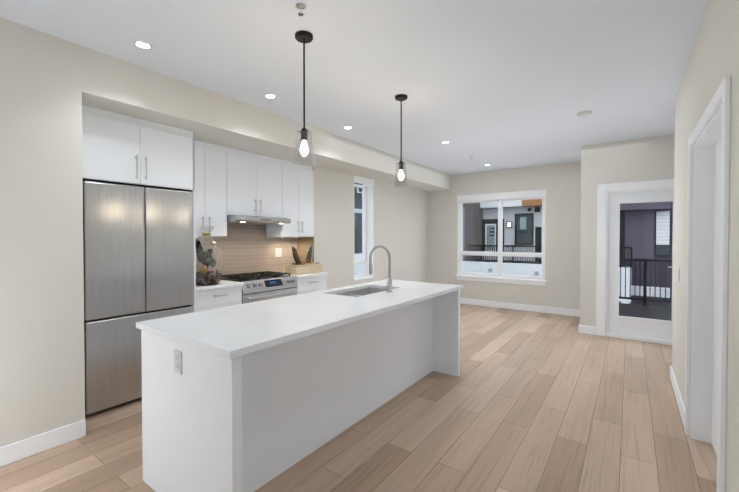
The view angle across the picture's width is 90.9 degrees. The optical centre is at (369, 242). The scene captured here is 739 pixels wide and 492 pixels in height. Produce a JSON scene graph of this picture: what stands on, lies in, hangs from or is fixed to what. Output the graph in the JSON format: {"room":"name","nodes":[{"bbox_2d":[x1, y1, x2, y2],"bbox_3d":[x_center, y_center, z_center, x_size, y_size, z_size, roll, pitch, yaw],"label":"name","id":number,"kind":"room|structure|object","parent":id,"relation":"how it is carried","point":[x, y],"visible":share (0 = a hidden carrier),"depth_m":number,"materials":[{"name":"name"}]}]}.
{"room":"kitchen","nodes":[
{"label":"kitchen","id":0,"kind":"room"},
{"bbox_2d":[0,17,84,446],"bbox_3d":[-3.605,0.012,1.211,1.000,2.750,4.050,1,1,36],"label":"wall","id":1,"kind":"structure","parent":0,"point":[42,373],"depth_m":2.38,"materials":[{"name":"paint"}]},
{"bbox_2d":[0,419,85,466],"bbox_3d":[-3.147,1.331,0.993,0.020,0.118,3.900,1,1,36],"label":"baseboard","id":2,"kind":"structure","parent":1,"relation":"attached to","point":[24,448],"depth_m":2.38,"materials":[{"name":"white wood"}]},
{"bbox_2d":[199,223,264,277],"bbox_3d":[-1.952,-0.031,4.289,0.100,2.750,2.880,1,1,36],"label":"wall","id":3,"kind":"structure","parent":0,"point":[237,223],"depth_m":4.58,"materials":[{"name":"paint"}]},
{"bbox_2d":[195,140,226,235],"bbox_3d":[-1.894,-0.576,3.981,0.338,1.009,0.520,1,1,36],"label":"upper cabinet","id":4,"kind":"object","parent":3,"relation":"attached to","point":[210,159],"depth_m":3.94,"materials":[{"name":"white wood"}]},
{"bbox_2d":[195,224,313,277],"bbox_3d":[-1.491,0.093,4.556,0.335,0.655,1.908,1,1,36],"label":"tile backsplash","id":5,"kind":"structure","parent":3,"relation":"attached to","point":[245,248],"depth_m":4.78,"materials":[{"name":"beige tile"}]},
{"bbox_2d":[227,147,282,217],"bbox_3d":[-1.507,-0.704,4.520,0.338,0.769,0.806,1,1,36],"label":"upper cabinet","id":6,"kind":"object","parent":3,"relation":"attached to","point":[229,181],"depth_m":4.39,"materials":[{"name":"white wood"}]},
{"bbox_2d":[227,215,290,224],"bbox_3d":[-1.438,-0.278,4.483,0.499,0.079,0.792,1,1,36],"label":"range hood","id":7,"kind":"object","parent":6,"relation":"attached to","point":[241,219],"visible":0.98,"depth_m":4.28,"materials":[{"name":"silver metal"}]},
{"bbox_2d":[266,160,313,235],"bbox_3d":[-1.102,-0.591,5.086,0.338,1.009,0.577,1,1,36],"label":"upper cabinet","id":8,"kind":"object","parent":3,"relation":"attached to","point":[298,180],"depth_m":4.95,"materials":[{"name":"white wood"}]},
{"bbox_2d":[81,46,451,191],"bbox_3d":[-0.485,-1.262,5.460,0.900,0.320,6.520,1,1,36],"label":"soffit","id":9,"kind":"structure","parent":0,"point":[115,85],"depth_m":3.53,"materials":[{"name":"paint"}]},
{"bbox_2d":[0,0,707,174],"bbox_3d":[0.291,-1.432,2.532,5.770,0.100,10.770,1,1,36],"label":"ceiling","id":10,"kind":"structure","parent":0,"point":[497,85],"depth_m":2.78,"materials":[{"name":"paint"}]},
{"bbox_2d":[133,40,152,49],"bbox_3d":[-1.581,-1.379,2.539,0.116,0.006,0.116,1,1,36],"label":"recessed light","id":11,"kind":"object","parent":10,"relation":"in","point":[142,44],"visible":1,"depth_m":2.54,"materials":[{"name":"white plastic"}]},
{"bbox_2d":[264,94,275,98],"bbox_3d":[-0.944,-1.392,3.461,0.116,0.006,0.116,1,1,36],"label":"recessed light","id":12,"kind":"object","parent":10,"relation":"in","point":[270,96],"visible":1,"depth_m":3.46,"materials":[{"name":"white plastic"}]},
{"bbox_2d":[296,2,305,15],"bbox_3d":[-0.399,-1.351,2.111,0.060,0.050,0.060,1,1,36],"label":"sprinkler","id":13,"kind":"object","parent":10,"relation":"attached to","point":[300,5],"visible":1,"depth_m":2.10,"materials":[{"name":"silver metal"}]},
{"bbox_2d":[294,30,314,165],"bbox_3d":[-0.436,-0.955,2.426,0.140,0.850,0.140,1,1,36],"label":"pendant light","id":14,"kind":"object","parent":10,"relation":"hanging from","point":[303,36],"visible":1,"depth_m":2.41,"materials":[{"name":"black metal"}]},
{"bbox_2d":[394,94,407,186],"bbox_3d":[0.302,-0.970,3.472,0.140,0.850,0.140,1,1,36],"label":"pendant light","id":15,"kind":"object","parent":10,"relation":"hanging from","point":[401,98],"visible":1,"depth_m":3.46,"materials":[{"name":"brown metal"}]},
{"bbox_2d":[577,111,591,117],"bbox_3d":[2.313,-1.384,3.920,0.140,0.034,0.140,1,1,36],"label":"smoke detector","id":16,"kind":"object","parent":10,"relation":"attached to","point":[581,114],"visible":0.98,"depth_m":3.88,"materials":[{"name":"white plastic"}]},
{"bbox_2d":[0,304,716,491],"bbox_3d":[0.291,1.418,2.572,5.770,0.100,10.770,1,1,36],"label":"floor","id":17,"kind":"structure","parent":0,"point":[527,401],"depth_m":2.58,"materials":[{"name":"brown wood"}]},
{"bbox_2d":[83,181,193,414],"bbox_3d":[-2.181,0.435,3.321,0.617,1.844,0.860,1,1,36],"label":"fridge","id":18,"kind":"object","parent":17,"relation":"on","point":[138,253],"visible":0.73,"depth_m":3.02,"materials":[{"name":"silver metal"}]},
{"bbox_2d":[82,105,195,311],"bbox_3d":[-2.199,0.143,3.294,0.655,2.429,0.967,1,1,36],"label":"upper cabinet","id":19,"kind":"object","parent":17,"relation":"on","point":[119,149],"visible":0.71,"depth_m":3.09,"materials":[{"name":"white wood"}]},
{"bbox_2d":[196,286,241,311],"bbox_3d":[-1.786,0.906,3.929,0.597,0.884,0.528,1,1,36],"label":"base cabinet","id":20,"kind":"object","parent":17,"relation":"on","point":[216,298],"depth_m":3.74,"materials":[{"name":"white wood"}]},
{"bbox_2d":[196,272,327,290],"bbox_3d":[-1.375,0.439,4.470,0.627,0.035,1.896,1,1,36],"label":"countertop","id":21,"kind":"structure","parent":20,"relation":"on","point":[224,284],"depth_m":3.89,"materials":[{"name":"white stone"}]},
{"bbox_2d":[196,226,223,285],"bbox_3d":[-1.687,0.127,3.768,0.326,0.608,0.337,1,1,36],"label":"gift basket","id":22,"kind":"object","parent":21,"relation":"on","point":[208,274],"visible":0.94,"depth_m":3.71,"materials":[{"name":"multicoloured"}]},
{"bbox_2d":[284,243,321,274],"bbox_3d":[-0.900,0.208,4.970,0.260,0.414,0.468,1,1,36],"label":"gift box","id":23,"kind":"object","parent":21,"relation":"on","point":[299,267],"visible":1,"depth_m":4.86,"materials":[{"name":"brown wood"}]},
{"bbox_2d":[220,271,297,303],"bbox_3d":[-1.364,0.864,4.446,0.660,0.956,0.796,1,1,36],"label":"range","id":24,"kind":"object","parent":17,"relation":"on","point":[262,286],"visible":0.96,"depth_m":4.29,"materials":[{"name":"silver metal"}]},
{"bbox_2d":[141,287,459,491],"bbox_3d":[-0.210,0.921,2.911,0.917,0.885,2.610,1,1,36],"label":"kitchen island","id":25,"kind":"object","parent":17,"relation":"on","point":[254,396],"depth_m":2.12,"materials":[{"name":"white painted wood"},{"name":"white plastic"}]},
{"bbox_2d":[174,349,181,374],"bbox_3d":[-0.972,0.604,1.841,0.072,0.116,0.010,1,1,36],"label":"outlet","id":26,"kind":"object","parent":25,"relation":"attached to","point":[177,361],"visible":1,"depth_m":1.83,"materials":[{"name":"white plastic"}]},
{"bbox_2d":[136,279,462,358],"bbox_3d":[-0.194,0.461,2.894,0.919,0.035,2.650,1,1,36],"label":"island countertop","id":27,"kind":"structure","parent":25,"relation":"on","point":[232,332],"depth_m":2.21,"materials":[{"name":"white stone"}]},
{"bbox_2d":[369,245,392,292],"bbox_3d":[0.087,0.230,3.268,0.253,0.416,0.109,1,1,36],"label":"faucet","id":28,"kind":"object","parent":27,"relation":"on","point":[389,284],"visible":1,"depth_m":3.23,"materials":[{"name":"silver metal"}]},
{"bbox_2d":[295,275,326,294],"bbox_3d":[-0.999,0.891,5.026,0.597,0.884,0.564,1,1,36],"label":"base cabinet","id":29,"kind":"object","parent":17,"relation":"on","point":[319,283],"depth_m":4.83,"materials":[{"name":"white wood"}]},
{"bbox_2d":[312,166,427,288],"bbox_3d":[0.144,-0.068,6.920,0.440,2.750,3.840,1,1,36],"label":"wall","id":30,"kind":"structure","parent":0,"point":[401,224],"depth_m":6.52,"materials":[{"name":"paint"}]},
{"bbox_2d":[354,175,373,279],"bbox_3d":[-0.180,-0.249,6.277,0.240,1.730,0.570,1,1,36],"label":"window","id":31,"kind":"structure","parent":30,"relation":"in","point":[367,193],"depth_m":6.48,"materials":[{"name":"white"}]},
{"bbox_2d":[428,162,580,309],"bbox_3d":[2.704,-0.073,7.324,3.250,2.750,0.200,1,1,36],"label":"wall","id":32,"kind":"structure","parent":0,"point":[560,184],"depth_m":6.95,"materials":[{"name":"paint"}]},
{"bbox_2d":[456,189,546,285],"bbox_3d":[2.634,-0.102,7.355,1.780,1.797,0.230,1,1,36],"label":"window","id":33,"kind":"structure","parent":32,"relation":"in","point":[500,276],"depth_m":7.31,"materials":[{"name":"white"}]},
{"bbox_2d":[460,298,579,316],"bbox_3d":[2.587,1.243,7.291,3.080,0.118,0.020,1,1,36],"label":"baseboard","id":34,"kind":"structure","parent":32,"relation":"attached to","point":[552,310],"depth_m":7.02,"materials":[{"name":"white wood"}]},
{"bbox_2d":[580,144,592,325],"bbox_3d":[3.535,-0.052,5.824,0.150,2.750,1.270,1,1,36],"label":"wall","id":35,"kind":"structure","parent":0,"point":[586,235],"depth_m":5.31,"materials":[{"name":"paint"}]},
{"bbox_2d":[578,323,584,332],"bbox_3d":[3.452,1.263,5.868,0.016,0.118,1.246,1,1,36],"label":"baseboard","id":36,"kind":"structure","parent":35,"relation":"attached to","point":[580,327],"depth_m":5.35,"materials":[{"name":"white wood"}]},
{"bbox_2d":[592,134,674,326],"bbox_3d":[4.069,-0.038,4.783,1.930,2.750,0.200,1,1,36],"label":"wall","id":37,"kind":"structure","parent":0,"point":[642,159],"depth_m":5.01,"materials":[{"name":"paint"}]},
{"bbox_2d":[596,179,673,344],"bbox_3d":[3.775,0.252,4.986,1.110,2.165,0.220,1,1,36],"label":"door","id":38,"kind":"structure","parent":37,"relation":"attached to","point":[610,322],"depth_m":5.12,"materials":[{"name":"white wood"}]},
{"bbox_2d":[672,0,738,491],"bbox_3d":[0.802,0.023,0.390,0.150,2.750,7.850,1,1,36],"label":"wall","id":39,"kind":"structure","parent":0,"point":[713,61],"depth_m":1.92,"materials":[{"name":"paint"}]},
{"bbox_2d":[670,366,684,428],"bbox_3d":[2.660,1.301,3.143,0.016,0.118,1.271,1,1,36],"label":"baseboard","id":40,"kind":"structure","parent":39,"relation":"attached to","point":[681,406],"depth_m":3.06,"materials":[{"name":"white wood"}]},
{"bbox_2d":[685,75,730,491],"bbox_3d":[1.982,0.320,2.058,0.170,2.110,1.250,1,1,36],"label":"door frame","id":41,"kind":"structure","parent":39,"relation":"attached to","point":[708,201],"depth_m":2.47,"materials":[{"name":"white wood"}]},
{"label":"outside","id":42,"kind":"structure","parent":0,"visible":0},
{"bbox_3d":[8.814,4.534,12.212,80.000,0.200,90.000,1,1,36],"label":"ground","id":43,"kind":"structure","parent":42,"visible":0},
{"bbox_2d":[354,183,672,306],"bbox_3d":[6.596,-1.741,17.547,14.187,12.200,14.772,1,1,36],"label":"exterior view","id":44,"kind":"structure","parent":43,"relation":"on","point":[655,233],"depth_m":17.39,"materials":[{"name":"white"}]},
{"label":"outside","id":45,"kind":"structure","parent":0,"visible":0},
{"bbox_2d":[619,258,671,320],"bbox_3d":[5.073,0.987,6.216,2.367,1.260,3.265,1,1,36],"label":"balcony railing","id":46,"kind":"object","parent":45,"point":[650,311],"depth_m":7.46,"materials":[{"name":"black metal"}]}
]}

